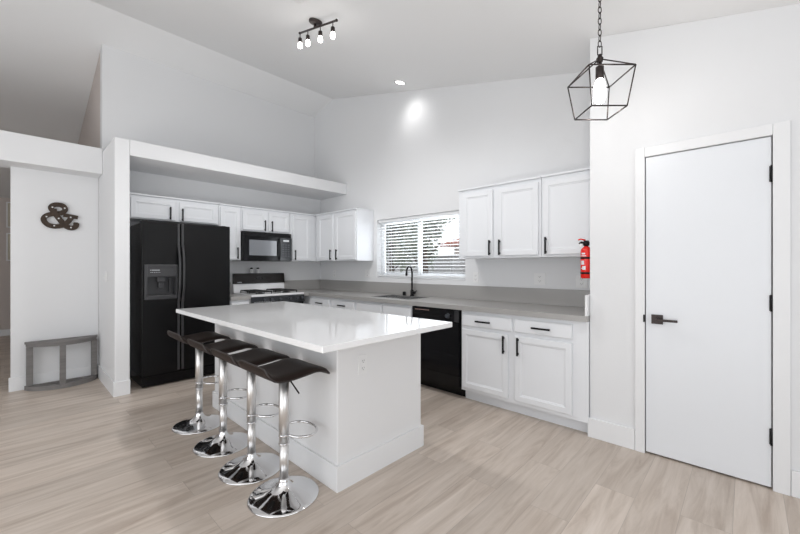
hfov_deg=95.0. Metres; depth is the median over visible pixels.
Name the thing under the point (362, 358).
outlet plate
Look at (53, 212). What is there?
sign
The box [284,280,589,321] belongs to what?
countertop
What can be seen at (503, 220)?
upper cabinet
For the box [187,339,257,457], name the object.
bar stool
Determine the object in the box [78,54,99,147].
wall
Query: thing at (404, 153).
wall
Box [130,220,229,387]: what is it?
refrigerator
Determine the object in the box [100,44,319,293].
wall
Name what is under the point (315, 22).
track light
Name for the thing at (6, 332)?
baseboard
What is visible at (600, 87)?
pendant lantern
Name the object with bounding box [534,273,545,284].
wall outlet
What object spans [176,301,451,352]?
island countertop
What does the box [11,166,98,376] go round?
wall
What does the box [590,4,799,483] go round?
wall
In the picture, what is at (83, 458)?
floor
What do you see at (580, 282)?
wall outlet
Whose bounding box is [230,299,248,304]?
base cabinet
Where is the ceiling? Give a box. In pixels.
[0,0,799,197]
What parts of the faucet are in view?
spout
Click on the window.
(384, 238)
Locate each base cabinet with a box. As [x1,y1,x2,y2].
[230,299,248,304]
[304,296,330,306]
[331,298,355,309]
[356,300,411,316]
[462,310,589,432]
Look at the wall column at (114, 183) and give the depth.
3.70 m
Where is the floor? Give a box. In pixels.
[0,335,799,533]
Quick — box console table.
[24,335,97,390]
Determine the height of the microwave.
0.400 m
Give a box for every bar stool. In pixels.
[167,330,230,434]
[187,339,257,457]
[211,348,289,485]
[238,358,329,518]
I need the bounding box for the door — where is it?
[643,137,772,486]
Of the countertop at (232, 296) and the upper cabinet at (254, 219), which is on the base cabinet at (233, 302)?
the countertop at (232, 296)
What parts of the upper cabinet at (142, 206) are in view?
door, moulding, door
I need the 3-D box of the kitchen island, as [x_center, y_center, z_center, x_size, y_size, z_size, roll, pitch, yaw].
[-0.804,0.826,2.840,2.212,0.914,1.046,0,0,43]
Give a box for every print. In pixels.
[6,202,10,227]
[6,233,10,260]
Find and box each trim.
[0,130,102,177]
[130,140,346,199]
[635,120,790,495]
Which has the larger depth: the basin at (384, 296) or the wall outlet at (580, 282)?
the basin at (384, 296)
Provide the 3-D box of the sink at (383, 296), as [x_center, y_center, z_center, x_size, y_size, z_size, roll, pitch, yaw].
[-0.004,0.464,4.495,0.630,0.198,0.370,0,0,43]
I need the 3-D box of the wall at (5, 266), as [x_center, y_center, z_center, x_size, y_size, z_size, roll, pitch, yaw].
[-8.170,-0.005,6.059,0.100,2.577,4.400,0,0,43]
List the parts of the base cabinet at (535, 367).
door, drawer, handle, handle, handle, drawer, door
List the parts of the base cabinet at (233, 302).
drawer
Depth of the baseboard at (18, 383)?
3.96 m
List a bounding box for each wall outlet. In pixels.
[473,272,478,282]
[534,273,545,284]
[576,275,587,287]
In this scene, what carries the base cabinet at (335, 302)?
on the floor
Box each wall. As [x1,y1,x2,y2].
[0,197,10,329]
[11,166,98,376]
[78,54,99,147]
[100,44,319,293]
[315,71,771,452]
[386,255,464,274]
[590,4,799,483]
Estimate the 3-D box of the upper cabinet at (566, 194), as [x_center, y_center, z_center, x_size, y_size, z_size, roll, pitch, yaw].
[1.542,-0.455,3.239,0.475,0.731,0.360,0,0,43]
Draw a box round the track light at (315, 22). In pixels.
[298,18,337,48]
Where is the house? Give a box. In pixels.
[440,239,458,253]
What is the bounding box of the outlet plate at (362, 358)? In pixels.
[358,354,366,374]
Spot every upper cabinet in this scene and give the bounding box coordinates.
[130,192,218,225]
[216,203,240,260]
[241,206,289,233]
[289,212,328,261]
[315,208,373,261]
[458,176,549,258]
[541,167,589,257]
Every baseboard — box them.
[0,329,10,335]
[9,365,97,391]
[98,365,129,396]
[588,417,799,498]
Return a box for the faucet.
[405,266,416,295]
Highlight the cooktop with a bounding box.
[234,291,303,296]
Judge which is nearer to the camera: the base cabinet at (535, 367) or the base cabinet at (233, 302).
the base cabinet at (535, 367)
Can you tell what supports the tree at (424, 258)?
on the ground
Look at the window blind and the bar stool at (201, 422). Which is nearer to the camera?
the bar stool at (201, 422)
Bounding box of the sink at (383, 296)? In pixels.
[371,295,428,299]
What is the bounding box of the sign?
[40,202,78,229]
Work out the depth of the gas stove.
5.16 m
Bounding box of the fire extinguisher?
[578,239,589,277]
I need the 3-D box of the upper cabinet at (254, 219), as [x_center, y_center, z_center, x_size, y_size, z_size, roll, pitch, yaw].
[-1.986,-0.654,5.278,0.360,0.331,0.716,0,0,43]
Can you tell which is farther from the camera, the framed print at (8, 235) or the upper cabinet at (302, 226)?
the framed print at (8, 235)
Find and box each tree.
[386,223,437,272]
[403,218,456,273]
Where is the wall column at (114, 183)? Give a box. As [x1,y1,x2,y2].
[99,137,129,381]
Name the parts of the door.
lever handle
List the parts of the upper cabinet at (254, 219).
door, moulding, door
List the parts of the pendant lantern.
chain, bulb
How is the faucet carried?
on the countertop at (560, 304)
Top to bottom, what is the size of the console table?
0.502 m
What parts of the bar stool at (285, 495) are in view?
seat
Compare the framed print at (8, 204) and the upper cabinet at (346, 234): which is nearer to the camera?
the upper cabinet at (346, 234)
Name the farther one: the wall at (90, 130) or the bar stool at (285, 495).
the wall at (90, 130)
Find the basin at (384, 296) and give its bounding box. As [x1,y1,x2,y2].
[376,295,422,298]
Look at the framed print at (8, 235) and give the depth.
6.86 m
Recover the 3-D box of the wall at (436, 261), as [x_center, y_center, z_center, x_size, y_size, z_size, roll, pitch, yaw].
[-0.342,0.528,13.108,24.000,1.810,0.260,0,0,43]
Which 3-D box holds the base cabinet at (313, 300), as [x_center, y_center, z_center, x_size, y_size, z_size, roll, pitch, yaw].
[-1.158,0.849,5.590,1.127,0.868,0.650,0,0,43]
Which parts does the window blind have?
rail, ladder cord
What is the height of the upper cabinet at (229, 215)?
0.731 m
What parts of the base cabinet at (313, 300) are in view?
drawer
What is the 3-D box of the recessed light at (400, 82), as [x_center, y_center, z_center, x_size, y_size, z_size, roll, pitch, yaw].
[0.000,-2.293,4.557,0.156,0.042,0.160,0,0,43]
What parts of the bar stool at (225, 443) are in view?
seat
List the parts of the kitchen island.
baseboard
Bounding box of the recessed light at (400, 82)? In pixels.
[394,80,405,84]
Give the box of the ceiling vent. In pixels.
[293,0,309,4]
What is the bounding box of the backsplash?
[284,280,589,307]
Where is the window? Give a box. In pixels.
[377,214,464,279]
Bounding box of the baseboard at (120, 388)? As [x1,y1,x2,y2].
[98,365,129,396]
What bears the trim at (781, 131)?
attached to the wall at (706, 77)
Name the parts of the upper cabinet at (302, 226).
door, moulding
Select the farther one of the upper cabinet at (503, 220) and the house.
the house
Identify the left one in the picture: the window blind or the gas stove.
the gas stove
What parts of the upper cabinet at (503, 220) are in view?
door, handle, handle, moulding, door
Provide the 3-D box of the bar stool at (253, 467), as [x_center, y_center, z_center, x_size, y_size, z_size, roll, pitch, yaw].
[-0.944,0.895,2.342,0.384,0.776,0.395,0,0,43]
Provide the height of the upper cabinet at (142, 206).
0.281 m
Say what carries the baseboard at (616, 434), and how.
attached to the wall at (706, 77)
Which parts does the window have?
sliding sash, sill, fixed sash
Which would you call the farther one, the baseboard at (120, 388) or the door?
the baseboard at (120, 388)
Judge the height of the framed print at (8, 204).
0.480 m
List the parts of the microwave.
door, handle, control panel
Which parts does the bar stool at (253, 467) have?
seat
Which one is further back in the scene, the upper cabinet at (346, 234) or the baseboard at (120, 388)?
the upper cabinet at (346, 234)
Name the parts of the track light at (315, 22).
rail, bulb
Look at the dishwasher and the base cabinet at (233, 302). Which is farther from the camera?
the base cabinet at (233, 302)
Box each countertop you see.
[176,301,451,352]
[230,282,250,300]
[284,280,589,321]
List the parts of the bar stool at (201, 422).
seat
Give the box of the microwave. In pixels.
[236,231,291,261]
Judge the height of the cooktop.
0.030 m
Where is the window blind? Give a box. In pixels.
[379,210,464,277]
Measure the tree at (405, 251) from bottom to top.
3.939 m
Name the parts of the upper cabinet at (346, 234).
door, moulding, door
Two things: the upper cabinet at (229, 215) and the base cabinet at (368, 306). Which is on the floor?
the base cabinet at (368, 306)
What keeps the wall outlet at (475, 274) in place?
attached to the wall at (404, 153)
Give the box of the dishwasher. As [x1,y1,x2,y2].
[412,306,465,396]
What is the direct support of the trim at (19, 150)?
attached to the wall at (55, 272)
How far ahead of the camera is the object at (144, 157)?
4.56 m
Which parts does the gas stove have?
control panel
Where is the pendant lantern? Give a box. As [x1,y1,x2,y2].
[567,0,636,119]
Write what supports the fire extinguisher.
attached to the wall at (706, 77)
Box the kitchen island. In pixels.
[176,301,451,492]
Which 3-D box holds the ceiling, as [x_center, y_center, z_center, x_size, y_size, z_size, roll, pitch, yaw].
[-2.847,-1.926,2.847,12.250,1.860,7.240,0,0,43]
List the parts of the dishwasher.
handle, control panel, door, panel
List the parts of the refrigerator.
freezer door, handle, handle, fridge door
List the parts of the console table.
leg, rail, leg, leg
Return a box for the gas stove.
[231,273,304,303]

